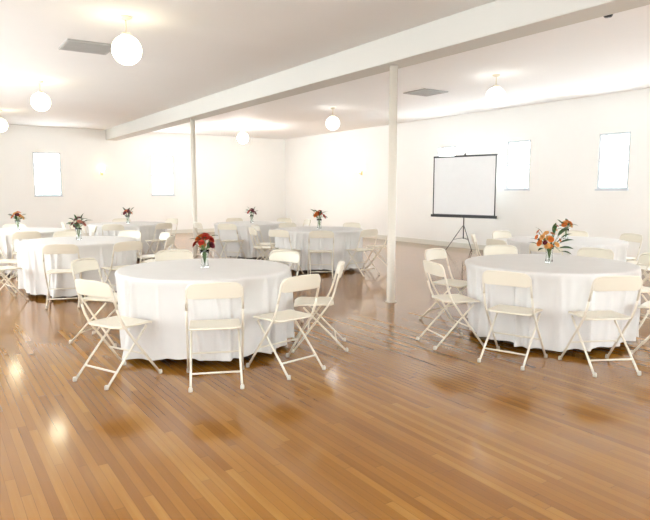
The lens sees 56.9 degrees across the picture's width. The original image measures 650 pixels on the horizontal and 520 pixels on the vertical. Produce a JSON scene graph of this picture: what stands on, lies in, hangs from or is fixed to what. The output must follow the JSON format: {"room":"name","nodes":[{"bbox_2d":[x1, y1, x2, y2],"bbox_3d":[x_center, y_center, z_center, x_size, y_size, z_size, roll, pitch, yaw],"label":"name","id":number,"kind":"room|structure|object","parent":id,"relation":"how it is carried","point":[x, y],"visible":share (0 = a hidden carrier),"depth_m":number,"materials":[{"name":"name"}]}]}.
{"room":"event hall","nodes":[
{"label":"event hall","id":0,"kind":"room"},
{"bbox_2d":[0,125,285,232],"bbox_3d":[-7.069,-2.487,19.519,13.200,3.420,0.200,-4,8,-33],"label":"wall","id":1,"kind":"structure","parent":0,"point":[233,177],"depth_m":19.91,"materials":[{"name":"paint"}]},
{"bbox_2d":[32,152,62,196],"bbox_3d":[-8.521,-2.622,18.428,0.820,1.340,0.108,-4,8,-33],"label":"window","id":2,"kind":"structure","parent":1,"relation":"in","point":[46,166],"depth_m":18.46,"materials":[{"name":"glass"}]},
{"bbox_2d":[81,228,214,235],"bbox_3d":[-7.017,-0.842,19.613,13.180,0.129,0.017,-4,8,-33],"label":"baseboard","id":3,"kind":"structure","parent":1,"relation":"attached to","point":[210,229],"depth_m":21.05,"materials":[{"name":"paint"}]},
{"bbox_2d":[151,156,174,195],"bbox_3d":[-5.522,-2.852,20.407,0.820,1.340,0.108,-4,8,-33],"label":"window","id":4,"kind":"structure","parent":1,"relation":"in","point":[162,168],"depth_m":20.45,"materials":[{"name":"glass"}]},
{"bbox_2d":[0,232,649,519],"bbox_3d":[-0.290,0.447,9.770,13.400,0.150,24.400,-4,8,-33],"label":"floor","id":5,"kind":"structure","parent":0,"point":[394,426],"depth_m":3.97,"materials":[{"name":"brown wood"}]},
{"bbox_2d":[0,247,17,292],"bbox_3d":[-4.791,0.052,8.965,0.536,0.819,0.477,0,7,-3],"label":"folding chair","id":6,"kind":"object","parent":5,"relation":"on","point":[13,261],"visible":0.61,"depth_m":9.05,"materials":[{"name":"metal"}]},
{"bbox_2d":[0,266,28,299],"bbox_3d":[-4.408,0.148,8.141,0.477,0.819,0.536,6,9,42],"label":"folding chair","id":7,"kind":"object","parent":5,"relation":"on","point":[2,268],"visible":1,"depth_m":8.15,"materials":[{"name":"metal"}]},
{"bbox_2d":[3,224,25,227],"bbox_3d":[-6.237,-0.315,12.110,0.477,0.819,0.536,-4,8,-29],"label":"folding chair","id":8,"kind":"object","parent":5,"relation":"on","point":[5,225],"visible":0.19,"depth_m":12.24,"materials":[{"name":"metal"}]},
{"bbox_2d":[10,231,40,280],"bbox_3d":[-5.089,-0.094,10.214,0.477,0.819,0.536,-5,8,-34],"label":"folding chair","id":9,"kind":"object","parent":5,"relation":"on","point":[23,234],"visible":0.53,"depth_m":10.00,"materials":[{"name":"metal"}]},
{"bbox_2d":[0,227,66,274],"bbox_3d":[-5.659,-0.177,11.175,1.743,0.760,1.760,6,9,40],"label":"banquet table","id":10,"kind":"object","parent":5,"relation":"on","point":[6,234],"visible":0.41,"depth_m":10.41,"materials":[{"name":"fabric"}]},
{"bbox_2d":[8,211,24,229],"bbox_3d":[-5.677,-0.727,11.081,0.336,0.351,0.312,-4,8,-33],"label":"flower arrangement","id":11,"kind":"object","parent":10,"relation":"on","point":[17,221],"visible":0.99,"depth_m":11.06,"materials":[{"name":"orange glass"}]},
{"bbox_2d":[42,244,85,308],"bbox_3d":[-3.422,0.180,7.862,0.477,0.819,0.536,-2,7,-16],"label":"folding chair","id":12,"kind":"object","parent":5,"relation":"on","point":[54,248],"visible":0.84,"depth_m":7.68,"materials":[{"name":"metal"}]},
{"bbox_2d":[53,231,75,236],"bbox_3d":[-4.217,-0.060,9.923,0.477,0.819,0.536,-4,8,-31],"label":"folding chair","id":13,"kind":"object","parent":5,"relation":"on","point":[59,233],"visible":0.17,"depth_m":10.04,"materials":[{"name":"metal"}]},
{"bbox_2d":[17,236,136,297],"bbox_3d":[-3.659,0.083,8.942,1.682,0.760,1.698,-1,7,-8],"label":"banquet table","id":14,"kind":"object","parent":5,"relation":"on","point":[31,278],"visible":0.74,"depth_m":8.34,"materials":[{"name":"fabric"}]},
{"bbox_2d":[66,213,87,239],"bbox_3d":[-3.639,-0.501,8.915,0.382,0.404,0.286,-4,8,-33],"label":"flower arrangement","id":15,"kind":"object","parent":14,"relation":"on","point":[78,230],"visible":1,"depth_m":8.88,"materials":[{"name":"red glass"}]},
{"bbox_2d":[71,224,87,235],"bbox_3d":[-4.961,-0.357,12.471,0.477,0.819,0.536,4,8,30],"label":"folding chair","id":16,"kind":"object","parent":5,"relation":"on","point":[82,226],"visible":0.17,"depth_m":12.19,"materials":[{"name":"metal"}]},
{"bbox_2d":[69,258,117,346],"bbox_3d":[-2.217,0.398,5.995,0.536,0.819,0.477,1,7,12],"label":"folding chair","id":17,"kind":"object","parent":5,"relation":"on","point":[83,264],"visible":0.66,"depth_m":5.89,"materials":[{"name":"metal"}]},
{"bbox_2d":[91,225,96,235],"bbox_3d":[-4.619,-0.248,11.537,0.536,0.819,0.477,-3,7,-24],"label":"folding chair","id":18,"kind":"object","parent":5,"relation":"on","point":[95,226],"visible":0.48,"depth_m":11.46,"materials":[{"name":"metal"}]},
{"bbox_2d":[102,224,123,235],"bbox_3d":[-4.299,-0.339,12.310,0.477,0.819,0.536,-1,7,-9],"label":"folding chair","id":19,"kind":"object","parent":5,"relation":"on","point":[107,227],"visible":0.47,"depth_m":12.05,"materials":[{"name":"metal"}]},
{"bbox_2d":[73,279,161,389],"bbox_3d":[-1.679,0.537,4.804,0.477,0.819,0.536,4,8,32],"label":"folding chair","id":20,"kind":"object","parent":5,"relation":"on","point":[93,288],"visible":1,"depth_m":4.72,"materials":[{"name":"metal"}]},
{"bbox_2d":[112,218,130,221],"bbox_3d":[-4.872,-0.587,14.444,0.477,0.819,0.536,-3,7,-22],"label":"folding chair","id":21,"kind":"object","parent":5,"relation":"on","point":[115,219],"visible":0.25,"depth_m":14.58,"materials":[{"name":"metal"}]},
{"bbox_2d":[102,241,142,292],"bbox_3d":[-2.782,0.137,8.233,0.536,0.819,0.477,6,9,42],"label":"folding chair","id":22,"kind":"object","parent":5,"relation":"on","point":[127,245],"visible":0.65,"depth_m":8.06,"materials":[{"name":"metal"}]},
{"bbox_2d":[88,221,166,258],"bbox_3d":[-4.428,-0.442,13.445,1.760,0.760,1.743,1,7,5],"label":"banquet table","id":23,"kind":"object","parent":5,"relation":"on","point":[147,229],"visible":0.46,"depth_m":12.90,"materials":[{"name":"fabric"}]},
{"bbox_2d":[123,207,133,222],"bbox_3d":[-4.389,-0.997,13.352,0.305,0.361,0.339,0,7,2],"label":"flower arrangement","id":24,"kind":"object","parent":23,"relation":"on","point":[128,211],"visible":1,"depth_m":13.35,"materials":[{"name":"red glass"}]},
{"bbox_2d":[118,230,140,255],"bbox_3d":[-3.363,-0.077,10.069,0.477,0.819,0.536,2,7,14],"label":"folding chair","id":25,"kind":"object","parent":5,"relation":"on","point":[125,233],"visible":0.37,"depth_m":10.23,"materials":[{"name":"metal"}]},
{"bbox_2d":[137,232,170,260],"bbox_3d":[-2.750,-0.031,9.671,0.536,0.819,0.477,-5,8,-36],"label":"folding chair","id":26,"kind":"object","parent":5,"relation":"on","point":[163,235],"visible":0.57,"depth_m":9.75,"materials":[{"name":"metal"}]},
{"bbox_2d":[143,223,171,260],"bbox_3d":[-3.517,-0.384,12.702,0.536,0.819,0.477,5,8,36],"label":"folding chair","id":27,"kind":"object","parent":5,"relation":"on","point":[160,225],"visible":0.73,"depth_m":12.56,"materials":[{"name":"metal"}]},
{"bbox_2d":[141,236,174,262],"bbox_3d":[-2.502,0.045,9.024,0.536,0.819,0.477,0,7,1],"label":"folding chair","id":28,"kind":"object","parent":5,"relation":"on","point":[170,240],"visible":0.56,"depth_m":8.89,"materials":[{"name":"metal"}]},
{"bbox_2d":[165,218,177,248],"bbox_3d":[-3.819,-0.586,14.431,0.477,0.819,0.536,4,8,33],"label":"folding chair","id":29,"kind":"object","parent":5,"relation":"on","point":[169,220],"visible":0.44,"depth_m":14.53,"materials":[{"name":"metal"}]},
{"bbox_2d":[155,249,192,260],"bbox_3d":[-1.642,0.310,6.747,0.477,0.819,0.536,-3,7,-27],"label":"folding chair","id":30,"kind":"object","parent":5,"relation":"on","point":[163,255],"visible":0.3,"depth_m":6.89,"materials":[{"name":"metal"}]},
{"bbox_2d":[190,119,197,255],"bbox_3d":[-2.988,-1.643,13.705,0.150,3.087,0.150,-4,8,-33],"label":"support pole","id":31,"kind":"object","parent":5,"relation":"on","point":[192,121],"visible":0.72,"depth_m":13.64,"materials":[{"name":"paint"}]},
{"bbox_2d":[115,258,293,360],"bbox_3d":[-1.167,0.453,5.769,1.690,0.760,1.707,4,8,32],"label":"banquet table","id":32,"kind":"object","parent":5,"relation":"on","point":[154,292],"visible":0.77,"depth_m":5.15,"materials":[{"name":"fabric"}]},
{"bbox_2d":[191,233,217,267],"bbox_3d":[-1.155,-0.097,5.740,0.265,0.335,0.246,0,7,1],"label":"flower arrangement","id":33,"kind":"object","parent":32,"relation":"on","point":[201,241],"visible":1,"depth_m":5.70,"materials":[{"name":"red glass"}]},
{"bbox_2d":[193,222,219,258],"bbox_3d":[-2.570,-0.419,13.002,0.536,0.819,0.477,-4,8,-34],"label":"folding chair","id":34,"kind":"object","parent":5,"relation":"on","point":[196,224],"visible":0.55,"depth_m":12.89,"materials":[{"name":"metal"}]},
{"bbox_2d":[185,282,243,392],"bbox_3d":[-0.865,0.546,4.722,0.477,0.819,0.536,-1,7,-11],"label":"folding chair","id":35,"kind":"object","parent":5,"relation":"on","point":[208,290],"visible":1,"depth_m":4.58,"materials":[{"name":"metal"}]},
{"bbox_2d":[218,223,245,258],"bbox_3d":[-1.956,-0.365,12.541,0.477,0.819,0.536,2,7,17],"label":"folding chair","id":36,"kind":"object","parent":5,"relation":"on","point":[225,226],"visible":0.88,"depth_m":12.38,"materials":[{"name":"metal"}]},
{"bbox_2d":[226,218,242,221],"bbox_3d":[-2.150,-0.614,14.677,0.477,0.819,0.536,-3,7,-27],"label":"folding chair","id":37,"kind":"object","parent":5,"relation":"on","point":[227,219],"visible":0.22,"depth_m":14.82,"materials":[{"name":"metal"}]},
{"bbox_2d":[214,221,285,258],"bbox_3d":[-1.690,-0.462,13.617,1.761,0.760,1.743,-6,9,-41],"label":"banquet table","id":38,"kind":"object","parent":5,"relation":"on","point":[247,246],"visible":0.67,"depth_m":12.93,"materials":[{"name":"fabric"}]},
{"bbox_2d":[247,207,256,222],"bbox_3d":[-1.678,-1.029,13.579,0.322,0.372,0.292,3,7,21],"label":"flower arrangement","id":39,"kind":"object","parent":38,"relation":"on","point":[251,209],"visible":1,"depth_m":13.55,"materials":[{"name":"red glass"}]},
{"bbox_2d":[248,227,276,260],"bbox_3d":[-1.154,-0.198,11.108,0.536,0.819,0.477,-3,7,-24],"label":"folding chair","id":40,"kind":"object","parent":5,"relation":"on","point":[252,231],"visible":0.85,"depth_m":10.99,"materials":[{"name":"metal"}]},
{"bbox_2d":[251,225,274,259],"bbox_3d":[-1.186,-0.283,11.834,0.536,0.819,0.477,2,7,13],"label":"folding chair","id":41,"kind":"object","parent":5,"relation":"on","point":[256,227],"visible":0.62,"depth_m":11.89,"materials":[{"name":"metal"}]},
{"bbox_2d":[277,218,291,222],"bbox_3d":[-1.096,-0.606,14.606,0.477,0.819,0.536,4,8,29],"label":"folding chair","id":42,"kind":"object","parent":5,"relation":"on","point":[278,219],"visible":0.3,"depth_m":14.74,"materials":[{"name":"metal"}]},
{"bbox_2d":[246,274,325,379],"bbox_3d":[-0.324,0.508,5.046,0.477,0.819,0.536,-6,9,-44],"label":"folding chair","id":43,"kind":"object","parent":5,"relation":"on","point":[309,281],"visible":1,"depth_m":4.95,"materials":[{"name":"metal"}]},
{"bbox_2d":[268,230,303,273],"bbox_3d":[-0.708,-0.139,10.597,0.477,0.819,0.536,4,8,30],"label":"folding chair","id":44,"kind":"object","parent":5,"relation":"on","point":[272,233],"visible":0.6,"depth_m":10.40,"materials":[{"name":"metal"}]},
{"bbox_2d":[269,250,303,322],"bbox_3d":[-0.560,0.317,6.689,0.477,0.819,0.536,4,8,33],"label":"folding chair","id":45,"kind":"object","parent":5,"relation":"on","point":[276,255],"visible":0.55,"depth_m":6.82,"materials":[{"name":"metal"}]},
{"bbox_2d":[279,222,295,227],"bbox_3d":[-0.684,-0.364,12.530,0.477,0.819,0.536,-5,8,-35],"label":"folding chair","id":46,"kind":"object","parent":5,"relation":"on","point":[287,224],"visible":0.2,"depth_m":12.66,"materials":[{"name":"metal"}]},
{"bbox_2d":[303,219,310,225],"bbox_3d":[-0.593,-0.538,14.021,0.536,0.819,0.477,-3,7,-21],"label":"folding chair","id":47,"kind":"object","parent":5,"relation":"on","point":[306,221],"visible":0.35,"depth_m":14.10,"materials":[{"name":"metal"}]},
{"bbox_2d":[291,261,347,352],"bbox_3d":[-0.054,0.426,5.752,0.536,0.819,0.477,0,7,-1],"label":"folding chair","id":48,"kind":"object","parent":5,"relation":"on","point":[327,301],"visible":0.96,"depth_m":5.61,"materials":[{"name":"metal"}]},
{"bbox_2d":[275,226,364,270],"bbox_3d":[-0.083,-0.220,11.543,1.760,0.760,1.743,2,7,13],"label":"banquet table","id":49,"kind":"object","parent":5,"relation":"on","point":[345,238],"visible":0.71,"depth_m":10.85,"materials":[{"name":"fabric"}]},
{"bbox_2d":[311,209,326,228],"bbox_3d":[-0.109,-0.788,11.505,0.342,0.374,0.353,2,7,16],"label":"flower arrangement","id":50,"kind":"object","parent":49,"relation":"on","point":[317,213],"visible":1,"depth_m":11.46,"materials":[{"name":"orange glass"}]},
{"bbox_2d":[307,231,333,278],"bbox_3d":[-0.070,-0.117,10.412,0.477,0.819,0.536,0,7,-3],"label":"folding chair","id":51,"kind":"object","parent":5,"relation":"on","point":[313,234],"visible":0.97,"depth_m":10.27,"materials":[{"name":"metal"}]},
{"bbox_2d":[343,222,360,227],"bbox_3d":[0.467,-0.365,12.539,0.477,0.819,0.536,4,8,32],"label":"folding chair","id":52,"kind":"object","parent":5,"relation":"on","point":[349,224],"visible":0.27,"depth_m":12.68,"materials":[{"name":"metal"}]},
{"bbox_2d":[342,229,379,276],"bbox_3d":[0.652,-0.152,10.707,0.477,0.819,0.536,-6,9,-41],"label":"folding chair","id":53,"kind":"object","parent":5,"relation":"on","point":[369,232],"visible":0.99,"depth_m":10.60,"materials":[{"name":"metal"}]},
{"bbox_2d":[364,234,387,270],"bbox_3d":[1.018,-0.222,11.313,0.536,0.819,0.477,1,7,8],"label":"folding chair","id":54,"kind":"object","parent":5,"relation":"on","point":[384,245],"visible":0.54,"depth_m":11.15,"materials":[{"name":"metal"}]},
{"bbox_2d":[385,65,397,302],"bbox_3d":[0.886,-0.967,7.914,0.150,3.087,0.150,-4,8,-33],"label":"support pole","id":55,"kind":"object","parent":5,"relation":"on","point":[393,72],"visible":1,"depth_m":7.87,"materials":[{"name":"paint"}]},
{"bbox_2d":[419,248,467,326],"bbox_3d":[1.429,0.288,6.934,0.536,0.819,0.477,7,9,44],"label":"folding chair","id":56,"kind":"object","parent":5,"relation":"on","point":[433,253],"visible":0.87,"depth_m":6.96,"materials":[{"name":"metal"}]},
{"bbox_2d":[416,260,484,349],"bbox_3d":[1.229,0.411,5.880,0.536,0.819,0.477,-2,7,-16],"label":"folding chair","id":57,"kind":"object","parent":5,"relation":"on","point":[430,267],"visible":1,"depth_m":5.77,"materials":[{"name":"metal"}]},
{"bbox_2d":[431,153,497,251],"bbox_3d":[3.495,-1.426,14.837,1.793,2.383,0.646,6,9,42],"label":"projector screen","id":58,"kind":"object","parent":5,"relation":"on","point":[464,186],"visible":1,"depth_m":14.64,"materials":[{"name":"fabric"}]},
{"bbox_2d":[471,234,480,255],"bbox_3d":[2.487,0.018,9.253,0.536,0.819,0.477,2,7,16],"label":"folding chair","id":59,"kind":"object","parent":5,"relation":"on","point":[473,237],"visible":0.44,"depth_m":9.15,"materials":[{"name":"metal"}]},
{"bbox_2d":[486,239,506,244],"bbox_3d":[2.573,0.104,8.519,0.536,0.819,0.477,-3,7,-25],"label":"folding chair","id":60,"kind":"object","parent":5,"relation":"on","point":[488,241],"visible":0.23,"depth_m":8.35,"materials":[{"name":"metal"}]},
{"bbox_2d":[483,245,517,255],"bbox_3d":[2.201,0.240,7.346,0.477,0.819,0.536,0,7,-3],"label":"folding chair","id":61,"kind":"object","parent":5,"relation":"on","point":[489,249],"visible":0.34,"depth_m":7.50,"materials":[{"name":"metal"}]},
{"bbox_2d":[492,231,511,238],"bbox_3d":[3.073,-0.069,10.000,0.477,0.819,0.536,-4,8,-29],"label":"folding chair","id":62,"kind":"object","parent":5,"relation":"on","point":[496,234],"visible":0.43,"depth_m":10.15,"materials":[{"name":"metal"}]},
{"bbox_2d":[477,270,547,370],"bbox_3d":[1.658,0.479,5.297,0.477,0.819,0.536,5,8,37],"label":"folding chair","id":63,"kind":"object","parent":5,"relation":"on","point":[494,277],"visible":1,"depth_m":5.18,"materials":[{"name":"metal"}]},
{"bbox_2d":[529,242,562,254],"bbox_3d":[3.009,0.155,8.079,0.477,0.819,0.536,5,8,35],"label":"folding chair","id":64,"kind":"object","parent":5,"relation":"on","point":[533,247],"visible":0.19,"depth_m":7.88,"materials":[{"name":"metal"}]},
{"bbox_2d":[465,254,640,351],"bbox_3d":[2.278,0.400,6.227,1.760,0.760,1.743,4,8,33],"label":"banquet table","id":65,"kind":"object","parent":5,"relation":"on","point":[561,286],"visible":0.8,"depth_m":5.54,"materials":[{"name":"fabric"}]},
{"bbox_2d":[528,223,572,262],"bbox_3d":[2.291,-0.174,6.126,0.366,0.401,0.450,-4,8,-33],"label":"flower arrangement","id":66,"kind":"object","parent":65,"relation":"on","point":[549,247],"visible":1,"depth_m":6.09,"materials":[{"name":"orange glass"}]},
{"bbox_2d":[507,236,628,261],"bbox_3d":[3.571,0.074,9.019,1.760,0.760,1.743,-1,7,-7],"label":"banquet table","id":67,"kind":"object","parent":5,"relation":"on","point":[619,247],"visible":0.33,"depth_m":8.50,"materials":[{"name":"fabric"}]},
{"bbox_2d":[557,219,577,239],"bbox_3d":[3.598,-0.459,8.967,0.304,0.308,0.346,-4,8,-33],"label":"flower arrangement","id":68,"kind":"object","parent":67,"relation":"on","point":[566,223],"visible":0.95,"depth_m":8.93,"materials":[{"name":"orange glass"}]},
{"bbox_2d":[561,230,587,236],"bbox_3d":[4.139,-0.072,10.025,0.477,0.819,0.536,3,7,26],"label":"folding chair","id":69,"kind":"object","parent":5,"relation":"on","point":[571,232],"visible":0.23,"depth_m":10.16,"materials":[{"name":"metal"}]},
{"bbox_2d":[576,247,613,259],"bbox_3d":[3.064,0.279,7.016,0.536,0.819,0.477,-6,9,-43],"label":"folding chair","id":70,"kind":"object","parent":5,"relation":"on","point":[586,251],"visible":0.31,"depth_m":7.11,"materials":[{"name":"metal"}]},
{"bbox_2d":[558,275,642,376],"bbox_3d":[2.342,0.505,5.072,0.477,0.819,0.536,-1,7,-6],"label":"folding chair","id":71,"kind":"object","parent":5,"relation":"on","point":[622,282],"visible":1,"depth_m":4.94,"materials":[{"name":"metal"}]},
{"bbox_2d":[619,233,642,260],"bbox_3d":[4.651,-0.003,9.437,0.536,0.819,0.477,-2,7,-20],"label":"folding chair","id":72,"kind":"object","parent":5,"relation":"on","point":[631,237],"visible":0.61,"depth_m":9.42,"materials":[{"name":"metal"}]},
{"bbox_2d":[627,261,649,281],"bbox_3d":[4.693,0.077,8.746,0.536,0.819,0.477,2,7,13],"label":"folding chair","id":73,"kind":"object","parent":5,"relation":"on","point":[633,262],"visible":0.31,"depth_m":8.65,"materials":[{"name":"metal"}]},
{"bbox_2d":[630,301,649,353],"bbox_3d":[3.158,0.457,5.490,0.536,0.819,0.477,5,9,39],"label":"folding chair","id":74,"kind":"object","parent":5,"relation":"on","point":[645,304],"visible":0.96,"depth_m":5.48,"materials":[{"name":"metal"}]},
{"bbox_2d":[637,253,649,328],"bbox_3d":[3.392,0.342,6.477,0.536,0.819,0.477,-2,7,-17],"label":"folding chair","id":75,"kind":"object","parent":5,"relation":"on","point":[644,258],"visible":0.43,"depth_m":6.58,"materials":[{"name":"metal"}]},
{"bbox_2d":[638,264,649,294],"bbox_3d":[4.365,0.144,8.171,0.477,0.819,0.536,-6,9,-41],"label":"folding chair","id":76,"kind":"object","parent":5,"relation":"on","point":[645,268],"visible":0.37,"depth_m":8.20,"materials":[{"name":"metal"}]},
{"bbox_2d":[0,0,649,138],"bbox_3d":[-0.290,-3.099,9.356,13.400,0.150,24.400,-4,8,-33],"label":"ceiling","id":77,"kind":"structure","parent":0,"point":[192,50],"depth_m":9.16,"materials":[{"name":"paint"}]},
{"bbox_2d":[0,110,7,131],"bbox_3d":[-7.867,-3.363,14.531,0.326,0.522,0.326,-4,8,-33],"label":"pendant lamp","id":78,"kind":"object","parent":77,"relation":"hanging from","point":[3,124],"visible":1,"depth_m":14.48,"materials":[{"name":"white glass"}]},
{"bbox_2d":[31,81,50,110],"bbox_3d":[-5.069,-2.916,10.689,0.326,0.522,0.326,-4,8,-33],"label":"pendant lamp","id":79,"kind":"object","parent":77,"relation":"hanging from","point":[40,101],"visible":1,"depth_m":10.60,"materials":[{"name":"white glass"}]},
{"bbox_2d":[58,38,111,54],"bbox_3d":[-3.193,-2.862,8.071,0.620,0.020,0.620,-4,8,-33],"label":"ceiling vent","id":80,"kind":"object","parent":77,"relation":"in","point":[75,45],"visible":0.86,"depth_m":8.04,"materials":[{"name":"metal"}]},
{"bbox_2d":[111,15,141,64],"bbox_3d":[-2.224,-2.453,6.723,0.326,0.522,0.326,-4,8,-33],"label":"pendant lamp","id":81,"kind":"object","parent":77,"relation":"hanging from","point":[126,49],"visible":1,"depth_m":6.63,"materials":[{"name":"white glass"}]},
{"bbox_2d":[237,126,247,142],"bbox_3d":[-2.478,-3.778,18.087,0.326,0.522,0.326,-4,8,-33],"label":"pendant lamp","id":82,"kind":"object","parent":77,"relation":"hanging from","point":[242,137],"visible":1,"depth_m":17.99,"materials":[{"name":"white glass"}]},
{"bbox_2d":[326,107,339,129],"bbox_3d":[0.183,-3.314,14.108,0.326,0.522,0.326,-4,8,-33],"label":"pendant lamp","id":83,"kind":"object","parent":77,"relation":"hanging from","point":[332,123],"visible":1,"depth_m":14.02,"materials":[{"name":"white glass"}]},
{"bbox_2d":[105,0,649,140],"bbox_3d":[-0.193,-2.854,9.329,0.360,0.329,24.199,-4,8,-33],"label":"beam","id":84,"kind":"structure","parent":77,"relation":"attached to","point":[498,21],"depth_m":7.33,"materials":[{"name":"paint"}]},
{"bbox_2d":[403,88,447,95],"bbox_3d":[1.983,-3.299,11.820,0.620,0.020,0.620,-4,8,-33],"label":"ceiling vent","id":85,"kind":"object","parent":77,"relation":"in","point":[421,92],"visible":1,"depth_m":11.78,"materials":[{"name":"metal"}]},
{"bbox_2d":[486,74,505,106],"bbox_3d":[2.873,-2.845,10.087,0.326,0.522,0.326,-4,8,-33],"label":"pendant lamp","id":86,"kind":"object","parent":77,"relation":"hanging from","point":[495,96],"visible":1,"depth_m":9.99,"materials":[{"name":"white glass"}]},
{"bbox_2d":[285,88,649,259],"bbox_3d":[5.207,-1.749,13.191,0.200,3.420,24.400,-4,8,-33],"label":"wall","id":87,"kind":"structure","parent":0,"point":[321,173],"depth_m":14.53,"materials":[{"name":"paint"}]},
{"bbox_2d":[438,146,455,155],"bbox_3d":[3.227,-2.429,15.957,0.108,1.150,0.700,-4,8,-33],"label":"window","id":88,"kind":"structure","parent":87,"relation":"in","point":[442,151],"depth_m":15.95,"materials":[{"name":"glass"}]},
{"bbox_2d":[365,235,647,265],"bbox_3d":[5.177,-0.098,13.230,0.017,0.129,24.180,-4,8,-33],"label":"baseboard","id":89,"kind":"structure","parent":87,"relation":"attached to","point":[403,239],"depth_m":16.44,"materials":[{"name":"paint"}]},
{"bbox_2d":[504,140,530,189],"bbox_3d":[4.521,-2.204,14.021,0.108,1.150,0.700,-4,8,-33],"label":"window","id":90,"kind":"structure","parent":87,"relation":"in","point":[518,154],"depth_m":14.07,"materials":[{"name":"glass"}]},
{"bbox_2d":[595,131,630,190],"bbox_3d":[5.816,-1.978,12.085,0.108,1.150,0.700,-4,8,-33],"label":"window","id":91,"kind":"structure","parent":87,"relation":"in","point":[614,148],"depth_m":12.12,"materials":[{"name":"glass"}]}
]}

